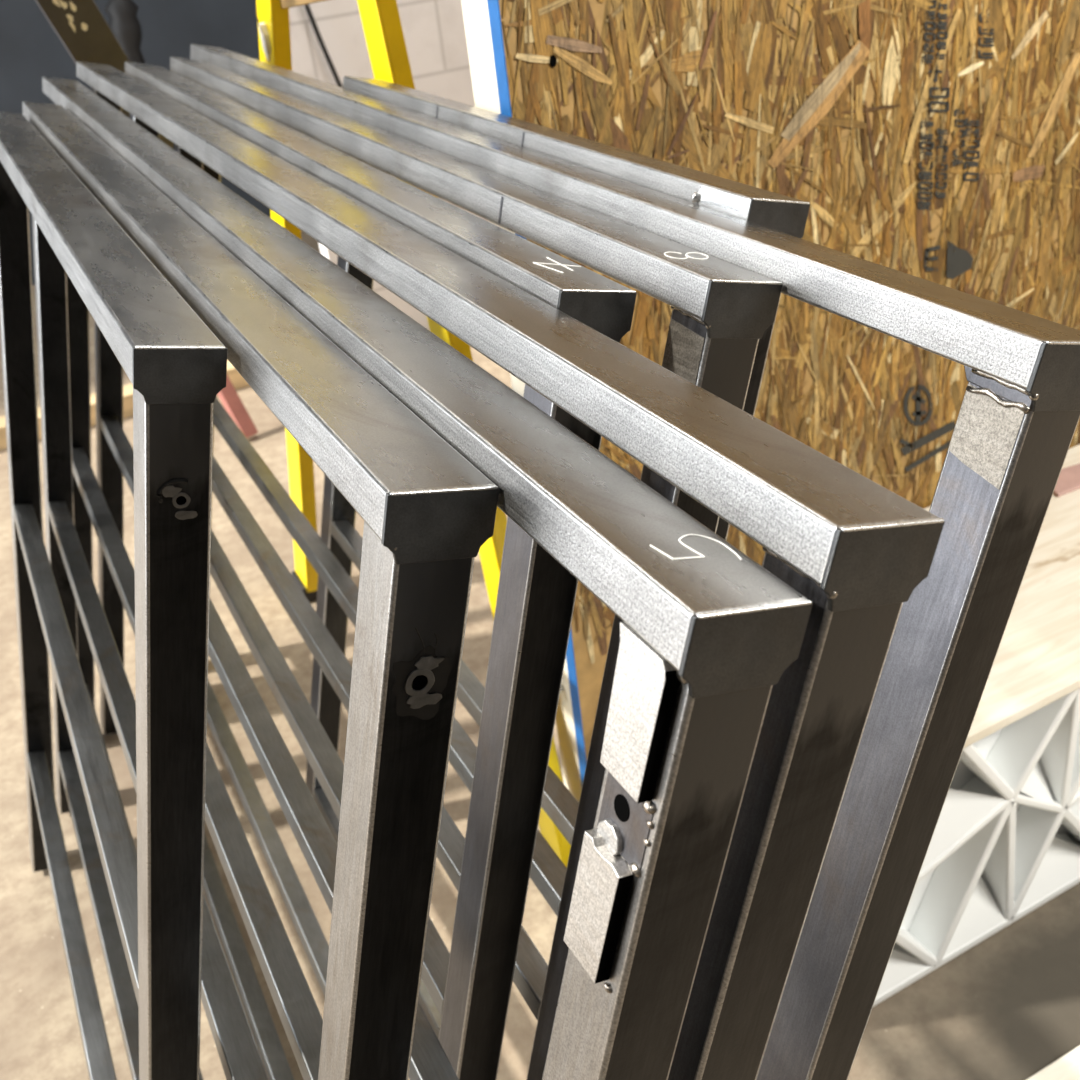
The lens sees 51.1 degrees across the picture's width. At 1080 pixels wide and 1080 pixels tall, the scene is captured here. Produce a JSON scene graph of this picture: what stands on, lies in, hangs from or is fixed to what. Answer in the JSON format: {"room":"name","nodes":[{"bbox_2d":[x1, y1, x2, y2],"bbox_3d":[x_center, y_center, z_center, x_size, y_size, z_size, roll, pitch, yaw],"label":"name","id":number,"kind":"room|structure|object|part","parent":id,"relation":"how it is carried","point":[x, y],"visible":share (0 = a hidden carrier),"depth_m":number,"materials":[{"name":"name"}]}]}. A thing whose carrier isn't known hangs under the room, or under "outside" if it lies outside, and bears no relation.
{"room":"metal workshop","nodes":[
{"label":"metal workshop","id":0,"kind":"room"},
{"bbox_2d":[104,0,144,63],"bbox_3d":[-1.405,-1.519,3.988,0.224,1.306,0.129,-20,34,-20],"label":"strap","id":1,"kind":"object","parent":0,"point":[124,23],"visible":0.18,"depth_m":3.82,"materials":[{"name":"black rubber"}]},
{"bbox_2d":[0,0,270,284],"bbox_3d":[-2.494,-2.599,3.880,12.000,3.600,0.150,-20,34,-20],"label":"wall","id":2,"kind":"structure","parent":0,"point":[31,50],"depth_m":4.59,"materials":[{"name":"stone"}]},
{"bbox_2d":[289,0,489,330],"bbox_3d":[1.402,-2.954,3.652,5.075,3.600,0.080,-20,34,-20],"label":"wall","id":3,"kind":"structure","parent":0,"point":[434,33],"depth_m":3.33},
{"bbox_2d":[304,4,384,172],"bbox_3d":[-0.365,-1.182,3.413,0.568,1.197,0.117,-9,31,-3],"label":"cable","id":4,"kind":"object","parent":3,"relation":"attached to","point":[307,7],"visible":0.16,"depth_m":3.20,"materials":[{"name":"black rubber"}]},
{"bbox_2d":[0,231,1079,1079],"bbox_3d":[-0.780,0.322,2.273,12.000,0.050,10.000,-20,34,-20],"label":"floor","id":5,"kind":"structure","parent":0,"point":[1007,1007],"depth_m":1.72,"materials":[{"name":"concrete"}]},
{"bbox_2d":[35,0,173,148],"bbox_3d":[-0.695,-0.687,2.160,0.066,1.542,0.743,7,34,22],"label":"bar","id":6,"kind":"object","parent":5,"relation":"on","point":[79,25],"visible":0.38,"depth_m":1.91,"materials":[{"name":"grey metal"}]},
{"bbox_2d":[0,112,226,1079],"bbox_3d":[-0.521,0.200,1.272,0.362,1.137,1.056,-20,34,-20],"label":"railing panel","id":7,"kind":"object","parent":5,"relation":"on","point":[175,365],"visible":1,"depth_m":0.81,"materials":[{"name":"metal"}]},
{"bbox_3d":[-0.743,0.017,1.641,0.038,1.146,0.040,-5,27,-29],"label":"post","id":8,"kind":"part","parent":7,"relation":"part of","materials":[{"name":"metal"}]},
{"bbox_3d":[-0.446,-0.317,1.040,0.051,0.024,1.054,-5,27,-29],"label":"rail","id":9,"kind":"part","parent":7,"relation":"part of","materials":[{"name":"metal"}]},
{"bbox_3d":[-0.289,0.425,0.882,0.038,1.146,0.040,-5,27,-29],"label":"post","id":10,"kind":"part","parent":7,"relation":"part of","materials":[{"name":"metal"}]},
{"bbox_2d":[0,360,249,449],"bbox_3d":[-1.272,-0.427,3.481,1.700,0.070,0.090,-18,33,-17],"label":"timber beam","id":11,"kind":"structure","parent":5,"relation":"on","point":[237,380],"depth_m":3.44,"materials":[{"name":"beige wood"}]},
{"bbox_2d":[217,375,257,437],"bbox_3d":[-0.968,-0.575,3.178,0.340,0.563,0.045,22,42,39],"label":"stand leg","id":12,"kind":"object","parent":5,"relation":"on","point":[230,399],"visible":0.26,"depth_m":3.20,"materials":[{"name":"red paint"}]},
{"bbox_2d":[22,101,498,1079],"bbox_3d":[-0.434,0.217,1.235,0.361,1.128,1.365,-20,34,-20],"label":"railing panel","id":13,"kind":"object","parent":5,"relation":"on","point":[427,512],"visible":0.99,"depth_m":0.57,"materials":[{"name":"metal"}]},
{"bbox_3d":[-0.747,-0.048,1.755,0.038,1.138,0.040,-5,27,-29],"label":"post","id":14,"kind":"part","parent":13,"relation":"part of","materials":[{"name":"metal"}]},
{"bbox_3d":[-0.359,-0.296,1.005,0.051,0.024,1.364,-5,27,-29],"label":"rail","id":15,"kind":"part","parent":13,"relation":"part of","materials":[{"name":"metal"}]},
{"bbox_3d":[-0.131,0.507,0.723,0.038,1.138,0.040,-5,27,-29],"label":"post","id":16,"kind":"part","parent":13,"relation":"part of","materials":[{"name":"metal"}]},
{"bbox_2d":[125,62,636,1079],"bbox_3d":[-0.367,0.083,1.441,0.354,1.136,1.424,-20,34,-20],"label":"railing panel","id":17,"kind":"object","parent":5,"relation":"on","point":[470,985],"visible":0.45,"depth_m":0.83,"materials":[{"name":"metal"}]},
{"bbox_3d":[-0.689,-0.198,1.985,0.038,1.139,0.040,-6,28,-28],"label":"post","id":18,"kind":"part","parent":17,"relation":"part of","materials":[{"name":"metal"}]},
{"bbox_3d":[-0.295,-0.432,1.207,0.051,0.024,1.423,-6,28,-28],"label":"rail","id":19,"kind":"part","parent":17,"relation":"part of","materials":[{"name":"metal"}]},
{"bbox_3d":[-0.053,0.384,0.904,0.038,1.139,0.040,-6,28,-28],"label":"post","id":20,"kind":"part","parent":17,"relation":"part of","materials":[{"name":"metal"}]},
{"bbox_2d":[255,0,570,867],"bbox_3d":[-0.263,-0.451,1.684,0.275,1.760,1.127,-20,34,-20],"label":"step ladder","id":21,"kind":"object","parent":5,"relation":"on","point":[381,22],"visible":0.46,"depth_m":1.67,"materials":[{"name":"yellow plastic"}]},
{"bbox_2d":[255,11,267,52],"bbox_3d":[-0.456,-0.832,1.851,0.001,0.065,0.026,-20,34,-20],"label":"print","id":22,"kind":"object","parent":21,"relation":"attached to","point":[263,27],"depth_m":1.85,"materials":[{"name":"white"}]},
{"bbox_3d":[-0.458,-0.629,2.018,0.377,1.751,0.086,0,32,12],"label":"ladder rail","id":23,"kind":"part","parent":21,"relation":"part of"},
{"bbox_3d":[-0.141,-0.361,1.513,0.040,1.760,0.655,-14,32,-12],"label":"ladder rail","id":24,"kind":"part","parent":21,"relation":"part of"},
{"bbox_2d":[42,77,812,1079],"bbox_3d":[-0.419,0.176,1.301,0.370,1.126,1.767,-20,34,-20],"label":"railing panel","id":25,"kind":"object","parent":5,"relation":"on","point":[707,632],"visible":0.96,"depth_m":0.45,"materials":[{"name":"metal"}]},
{"bbox_3d":[-0.779,-0.133,1.903,0.038,1.137,0.040,-5,27,-29],"label":"post","id":26,"kind":"part","parent":25,"relation":"part of","materials":[{"name":"metal"}]},
{"bbox_3d":[-0.339,-0.337,1.074,0.051,0.024,1.766,-5,27,-29],"label":"rail","id":27,"kind":"part","parent":25,"relation":"part of","materials":[{"name":"metal"}]},
{"bbox_3d":[-0.023,0.550,0.633,0.038,1.137,0.040,-5,27,-29],"label":"post","id":28,"kind":"part","parent":25,"relation":"part of","materials":[{"name":"metal"}]},
{"bbox_2d":[170,57,782,1079],"bbox_3d":[-0.293,0.081,1.424,0.364,1.132,1.429,-20,34,-20],"label":"railing panel","id":29,"kind":"object","parent":5,"relation":"on","point":[721,309],"visible":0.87,"depth_m":0.86,"materials":[{"name":"metal"}]},
{"bbox_3d":[-0.620,-0.198,1.970,0.038,1.142,0.040,-5,27,-29],"label":"post","id":30,"kind":"part","parent":29,"relation":"part of","materials":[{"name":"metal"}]},
{"bbox_3d":[-0.217,-0.434,1.193,0.051,0.024,1.428,-5,27,-29],"label":"rail","id":31,"kind":"part","parent":29,"relation":"part of","materials":[{"name":"metal"}]},
{"bbox_3d":[0.023,0.385,0.887,0.038,1.142,0.040,-5,27,-29],"label":"post","id":32,"kind":"part","parent":29,"relation":"part of","materials":[{"name":"metal"}]},
{"bbox_2d":[76,61,944,1079],"bbox_3d":[-0.372,0.149,1.324,0.371,1.137,1.785,-20,34,-20],"label":"railing panel","id":33,"kind":"object","parent":5,"relation":"on","point":[854,547],"visible":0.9,"depth_m":0.48,"materials":[{"name":"metal"}]},
{"bbox_3d":[-0.734,-0.160,1.928,0.038,1.148,0.040,-5,27,-29],"label":"post","id":34,"kind":"part","parent":33,"relation":"part of","materials":[{"name":"metal"}]},
{"bbox_3d":[-0.293,-0.369,1.095,0.051,0.024,1.783,-5,27,-29],"label":"rail","id":35,"kind":"part","parent":33,"relation":"part of","materials":[{"name":"metal"}]},
{"bbox_3d":[0.028,0.527,0.650,0.038,1.148,0.040,-5,27,-29],"label":"post","id":36,"kind":"part","parent":33,"relation":"part of","materials":[{"name":"metal"}]},
{"bbox_2d":[461,0,581,801],"bbox_3d":[-0.043,-0.494,1.191,0.038,2.300,0.068,-20,34,-20],"label":"stud","id":37,"kind":"object","parent":5,"relation":"on","point":[475,12],"visible":0.1,"depth_m":1.20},
{"bbox_2d":[306,76,809,1039],"bbox_3d":[-0.104,0.123,1.316,0.356,1.131,0.824,-20,34,-20],"label":"railing panel","id":38,"kind":"object","parent":5,"relation":"on","point":[775,211],"visible":0.35,"depth_m":1.08,"materials":[{"name":"metal"}]},
{"bbox_3d":[-0.290,-0.028,1.626,0.038,1.140,0.040,-5,28,-28],"label":"post","id":39,"kind":"part","parent":38,"relation":"part of","materials":[{"name":"metal"}]},
{"bbox_3d":[-0.030,-0.390,1.085,0.051,0.024,0.823,-5,28,-28],"label":"rail","id":40,"kind":"part","parent":38,"relation":"part of","materials":[{"name":"metal"}]},
{"bbox_3d":[0.073,0.300,1.016,0.038,1.140,0.040,-5,28,-28],"label":"post","id":41,"kind":"part","parent":38,"relation":"part of","materials":[{"name":"metal"}]},
{"bbox_2d":[190,44,1079,1079],"bbox_3d":[-0.229,0.077,1.415,0.366,1.133,1.713,-20,34,-20],"label":"railing panel","id":42,"kind":"object","parent":5,"relation":"on","point":[1018,418],"visible":0.76,"depth_m":0.62,"materials":[{"name":"metal"}]},
{"bbox_3d":[-0.620,-0.260,2.071,0.038,1.144,0.040,-5,27,-29],"label":"post","id":43,"kind":"part","parent":42,"relation":"part of","materials":[{"name":"metal"}]},
{"bbox_3d":[-0.152,-0.439,1.185,0.051,0.024,1.711,-5,27,-29],"label":"rail","id":44,"kind":"part","parent":42,"relation":"part of","materials":[{"name":"metal"}]},
{"bbox_3d":[0.153,0.440,0.768,0.038,1.144,0.040,-5,27,-29],"label":"post","id":45,"kind":"part","parent":42,"relation":"part of","materials":[{"name":"metal"}]},
{"bbox_3d":[0.215,-0.072,0.531,0.002,0.009,0.043,-5,27,-29],"label":"weld plate","id":46,"kind":"part","parent":42,"relation":"part of","materials":[{"name":"silver metal"}]},
{"bbox_2d":[487,0,1079,785],"bbox_3d":[0.797,-0.777,1.476,1.901,2.298,0.024,-20,34,-20],"label":"board","id":47,"kind":"object","parent":5,"relation":"on","point":[936,141],"visible":0.52,"depth_m":1.41,"materials":[{"name":"brown wood"}]},
{"bbox_2d":[900,421,954,471],"bbox_3d":[0.575,-0.139,1.672,0.115,0.061,0.001,-20,34,-20],"label":"print","id":48,"kind":"object","parent":47,"relation":"attached to","point":[950,426],"depth_m":1.67},
{"bbox_2d":[918,0,993,209],"bbox_3d":[0.521,-0.549,1.419,0.120,0.256,0.001,-20,34,-20],"label":"print","id":49,"kind":"object","parent":47,"relation":"attached to","point":[940,43],"depth_m":1.43},
{"bbox_2d":[873,688,1079,1006],"bbox_3d":[0.823,0.180,1.729,1.293,0.412,0.385,-20,34,-20],"label":"decorative panel","id":50,"kind":"object","parent":5,"relation":"on","point":[1005,842],"visible":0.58,"depth_m":1.49,"materials":[{"name":"white plastic"}]},
{"bbox_2d":[924,444,1079,747],"bbox_3d":[0.786,0.001,1.608,1.280,0.022,0.405,-20,34,-20],"label":"tabletop","id":51,"kind":"object","parent":50,"relation":"on","point":[1036,664],"depth_m":1.44,"materials":[{"name":"beige wood"}]},
{"bbox_3d":[0.904,-0.126,1.775,0.303,0.006,0.058,-19,33,-19],"label":"foam strip","id":52,"kind":"part","parent":51,"relation":"part of","materials":[{"name":"pink plastic"}]},
{"bbox_2d":[1027,1046,1079,1079],"bbox_3d":[1.077,0.573,1.412,1.100,0.018,0.300,-20,33,-20],"label":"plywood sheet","id":53,"kind":"object","parent":5,"relation":"on","point":[1067,1067],"visible":1,"depth_m":1.37,"materials":[{"name":"beige wood"}]}
]}

